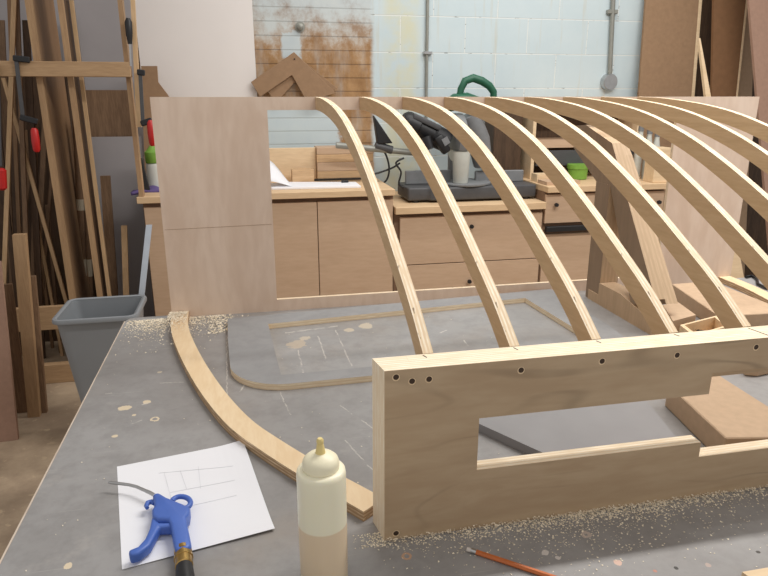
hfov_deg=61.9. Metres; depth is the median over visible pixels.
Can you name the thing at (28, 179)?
wood strip
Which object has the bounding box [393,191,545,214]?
countertop
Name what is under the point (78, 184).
wood strip
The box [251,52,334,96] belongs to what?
bracket
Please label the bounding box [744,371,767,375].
fibreboard offcut
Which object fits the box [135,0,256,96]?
sheet
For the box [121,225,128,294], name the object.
stake
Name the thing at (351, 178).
bar
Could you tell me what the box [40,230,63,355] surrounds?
wood strip
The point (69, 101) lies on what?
wood board
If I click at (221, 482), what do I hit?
paper sheet
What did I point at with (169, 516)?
gun
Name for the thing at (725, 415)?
block
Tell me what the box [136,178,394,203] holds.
countertop
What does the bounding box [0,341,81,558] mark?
floor
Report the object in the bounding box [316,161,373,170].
wooden plank
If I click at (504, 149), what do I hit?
storage box
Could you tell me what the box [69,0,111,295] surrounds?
wood strip
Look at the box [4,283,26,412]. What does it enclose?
wood board
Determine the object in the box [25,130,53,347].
wood strip
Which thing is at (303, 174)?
wood block
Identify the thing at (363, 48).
wall
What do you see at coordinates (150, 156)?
bottle
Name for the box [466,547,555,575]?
pencil
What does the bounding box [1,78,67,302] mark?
wood strip
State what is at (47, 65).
rack
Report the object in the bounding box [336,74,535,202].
saw
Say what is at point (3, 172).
clamp
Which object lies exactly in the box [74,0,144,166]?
sheet
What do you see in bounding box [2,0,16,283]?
wood strip
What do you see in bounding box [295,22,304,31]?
handle
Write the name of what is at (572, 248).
base cabinet
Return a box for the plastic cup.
[452,150,469,183]
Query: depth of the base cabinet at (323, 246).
3.38 m
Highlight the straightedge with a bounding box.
[139,224,151,294]
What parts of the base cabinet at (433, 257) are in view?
drawer, drawer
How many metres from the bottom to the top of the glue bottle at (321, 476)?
0.217 m
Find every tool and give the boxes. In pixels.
[125,18,132,65]
[745,275,766,289]
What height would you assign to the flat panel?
0.018 m
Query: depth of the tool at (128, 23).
2.85 m
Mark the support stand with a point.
(639, 240)
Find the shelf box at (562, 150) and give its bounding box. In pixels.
[520,114,638,178]
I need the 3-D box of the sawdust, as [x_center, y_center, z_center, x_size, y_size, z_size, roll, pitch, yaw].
[0.208,0.218,1.407,1.665,0.021,1.327,-4,17,-11]
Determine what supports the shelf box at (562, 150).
on the countertop at (589, 184)
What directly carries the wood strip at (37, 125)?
on the floor
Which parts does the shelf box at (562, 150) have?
panel, shelf, panel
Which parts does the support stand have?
leg, slanted leg, slanted leg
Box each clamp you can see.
[0,104,6,189]
[13,55,40,151]
[137,69,154,145]
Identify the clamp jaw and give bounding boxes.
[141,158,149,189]
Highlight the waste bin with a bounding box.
[52,295,146,402]
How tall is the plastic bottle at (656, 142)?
0.274 m
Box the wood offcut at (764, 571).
[741,567,767,575]
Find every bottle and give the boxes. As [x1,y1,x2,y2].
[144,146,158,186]
[296,437,347,575]
[634,126,643,177]
[641,130,652,178]
[653,134,659,146]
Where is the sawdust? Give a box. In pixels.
[26,311,767,574]
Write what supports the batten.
attached to the rack
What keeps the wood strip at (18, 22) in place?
on the floor
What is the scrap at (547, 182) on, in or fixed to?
on the countertop at (589, 184)
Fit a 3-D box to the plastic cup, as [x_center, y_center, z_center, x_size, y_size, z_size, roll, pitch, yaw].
[0.430,-0.676,3.575,0.104,0.176,0.104,-4,17,-11]
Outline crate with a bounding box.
[643,147,670,182]
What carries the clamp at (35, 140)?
hanging from the rack
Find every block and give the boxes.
[291,168,313,181]
[665,376,767,446]
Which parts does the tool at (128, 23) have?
handle, blade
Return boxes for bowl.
[567,163,587,179]
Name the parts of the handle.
stem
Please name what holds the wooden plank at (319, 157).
on the wooden plank at (320, 166)
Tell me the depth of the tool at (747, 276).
2.22 m
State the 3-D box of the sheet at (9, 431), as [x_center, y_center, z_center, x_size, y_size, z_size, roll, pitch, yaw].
[-1.798,0.289,2.554,0.586,0.761,0.069,-5,17,-15]
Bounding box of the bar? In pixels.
[314,177,360,180]
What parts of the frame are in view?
panel, panel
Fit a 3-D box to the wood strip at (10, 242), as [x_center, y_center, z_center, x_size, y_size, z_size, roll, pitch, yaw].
[-1.995,-0.382,3.393,0.026,1.562,0.120,12,20,34]
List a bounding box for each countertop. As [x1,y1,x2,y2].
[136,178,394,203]
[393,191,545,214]
[523,173,665,192]
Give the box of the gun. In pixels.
[108,481,194,575]
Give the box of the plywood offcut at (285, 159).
[269,147,315,180]
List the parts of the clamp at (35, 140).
handle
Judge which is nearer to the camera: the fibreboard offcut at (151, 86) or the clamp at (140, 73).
the clamp at (140, 73)
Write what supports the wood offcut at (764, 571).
on the workbench
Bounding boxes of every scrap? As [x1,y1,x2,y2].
[531,173,548,181]
[538,179,579,185]
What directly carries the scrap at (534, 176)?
on the countertop at (589, 184)
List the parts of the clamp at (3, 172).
handle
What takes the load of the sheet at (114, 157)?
on the floor
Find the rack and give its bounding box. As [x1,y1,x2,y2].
[0,0,144,383]
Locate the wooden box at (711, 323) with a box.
[679,316,724,332]
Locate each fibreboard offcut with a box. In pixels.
[141,66,168,174]
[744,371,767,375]
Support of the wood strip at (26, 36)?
on the floor
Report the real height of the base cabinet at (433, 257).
0.786 m
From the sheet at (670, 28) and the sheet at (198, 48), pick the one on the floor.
the sheet at (670, 28)
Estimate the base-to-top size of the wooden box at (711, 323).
0.045 m
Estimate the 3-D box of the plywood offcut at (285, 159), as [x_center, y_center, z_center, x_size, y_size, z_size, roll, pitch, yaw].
[-0.562,-0.708,3.666,0.344,0.186,0.020,-4,17,-11]
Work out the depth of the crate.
3.70 m
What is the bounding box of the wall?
[0,0,643,190]
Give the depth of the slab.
1.88 m
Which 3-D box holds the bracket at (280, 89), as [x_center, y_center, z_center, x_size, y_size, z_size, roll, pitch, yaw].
[-0.476,-1.182,3.653,0.413,0.274,0.019,-4,17,-11]
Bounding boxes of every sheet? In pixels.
[0,77,96,341]
[0,261,18,441]
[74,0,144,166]
[85,90,131,136]
[91,136,154,316]
[117,441,274,569]
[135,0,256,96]
[637,0,701,205]
[694,0,767,277]
[710,0,746,96]
[747,0,767,245]
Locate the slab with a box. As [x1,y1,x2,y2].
[672,283,767,326]
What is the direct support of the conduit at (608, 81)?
attached to the wall
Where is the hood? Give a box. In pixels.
[373,116,391,143]
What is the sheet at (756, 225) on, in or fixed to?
on the floor
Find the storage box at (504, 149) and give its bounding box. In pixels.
[485,111,522,169]
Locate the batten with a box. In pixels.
[130,0,141,126]
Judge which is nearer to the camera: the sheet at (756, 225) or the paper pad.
the paper pad
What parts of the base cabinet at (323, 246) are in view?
door, door, door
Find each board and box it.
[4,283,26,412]
[67,79,72,137]
[100,175,117,295]
[738,10,752,274]
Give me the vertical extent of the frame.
0.620 m
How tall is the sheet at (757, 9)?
2.500 m
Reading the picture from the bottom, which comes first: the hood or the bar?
the bar
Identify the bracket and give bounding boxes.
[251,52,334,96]
[268,63,335,96]
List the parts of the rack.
rail, rail, rail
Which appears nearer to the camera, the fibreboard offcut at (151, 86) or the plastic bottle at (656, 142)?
the fibreboard offcut at (151, 86)
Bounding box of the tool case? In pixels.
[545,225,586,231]
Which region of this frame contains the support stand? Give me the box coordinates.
[574,125,695,334]
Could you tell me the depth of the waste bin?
2.50 m
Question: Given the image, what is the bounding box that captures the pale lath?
[697,38,743,277]
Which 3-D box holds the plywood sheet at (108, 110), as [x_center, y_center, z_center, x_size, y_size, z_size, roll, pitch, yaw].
[-1.487,-0.371,3.602,0.234,1.420,0.015,-4,17,-11]
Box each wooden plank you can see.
[314,145,373,153]
[316,153,372,161]
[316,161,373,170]
[316,170,373,177]
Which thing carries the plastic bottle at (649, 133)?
on the countertop at (589, 184)
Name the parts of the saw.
motor, motor, locking knob, rating plate, tilt arm, handle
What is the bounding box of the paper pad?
[270,161,360,189]
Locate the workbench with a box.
[0,277,767,575]
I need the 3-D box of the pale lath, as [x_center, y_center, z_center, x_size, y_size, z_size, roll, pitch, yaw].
[2.042,-0.588,3.820,0.539,1.711,0.102,8,19,25]
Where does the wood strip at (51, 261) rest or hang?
on the floor
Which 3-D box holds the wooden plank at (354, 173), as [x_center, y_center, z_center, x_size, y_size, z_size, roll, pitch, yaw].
[-0.236,-0.671,3.771,0.329,0.054,0.140,-4,17,-11]
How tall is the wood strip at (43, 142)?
1.267 m
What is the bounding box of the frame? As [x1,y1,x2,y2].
[150,97,767,540]
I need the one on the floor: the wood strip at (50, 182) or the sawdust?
the wood strip at (50, 182)
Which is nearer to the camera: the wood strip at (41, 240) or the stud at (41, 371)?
the stud at (41, 371)
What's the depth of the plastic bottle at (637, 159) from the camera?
3.83 m
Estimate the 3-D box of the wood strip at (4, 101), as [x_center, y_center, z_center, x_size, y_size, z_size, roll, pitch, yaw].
[-2.003,-0.490,3.417,0.225,1.754,0.022,-10,19,-29]
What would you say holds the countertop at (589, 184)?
on the base cabinet at (572, 248)
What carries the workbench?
on the floor
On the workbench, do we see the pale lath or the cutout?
the cutout
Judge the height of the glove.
0.039 m
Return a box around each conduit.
[423,0,431,118]
[600,0,617,89]
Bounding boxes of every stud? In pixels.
[12,233,41,417]
[31,275,47,412]
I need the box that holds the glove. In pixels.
[131,185,158,194]
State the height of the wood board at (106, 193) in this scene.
0.996 m
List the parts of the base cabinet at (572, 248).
door, drawer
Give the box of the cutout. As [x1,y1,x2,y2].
[228,289,623,389]
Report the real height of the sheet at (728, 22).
2.500 m
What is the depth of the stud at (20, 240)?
2.79 m
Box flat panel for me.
[479,401,675,453]
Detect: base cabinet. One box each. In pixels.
[143,196,392,315]
[393,209,541,290]
[532,189,664,281]
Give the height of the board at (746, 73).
2.500 m
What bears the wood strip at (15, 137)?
on the floor
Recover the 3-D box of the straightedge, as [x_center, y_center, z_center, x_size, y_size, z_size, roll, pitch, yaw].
[-1.179,0.110,3.091,0.028,0.793,0.287,5,18,18]
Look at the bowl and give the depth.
3.81 m
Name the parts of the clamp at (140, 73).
handle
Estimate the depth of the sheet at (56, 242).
3.56 m
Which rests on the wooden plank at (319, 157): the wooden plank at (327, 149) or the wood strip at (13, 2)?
the wooden plank at (327, 149)
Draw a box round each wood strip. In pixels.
[0,20,13,283]
[0,131,21,352]
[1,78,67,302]
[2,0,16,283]
[7,0,21,232]
[16,0,29,261]
[22,20,45,358]
[22,150,29,232]
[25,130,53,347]
[31,121,38,275]
[39,121,45,234]
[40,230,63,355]
[42,175,51,300]
[45,205,59,352]
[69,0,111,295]

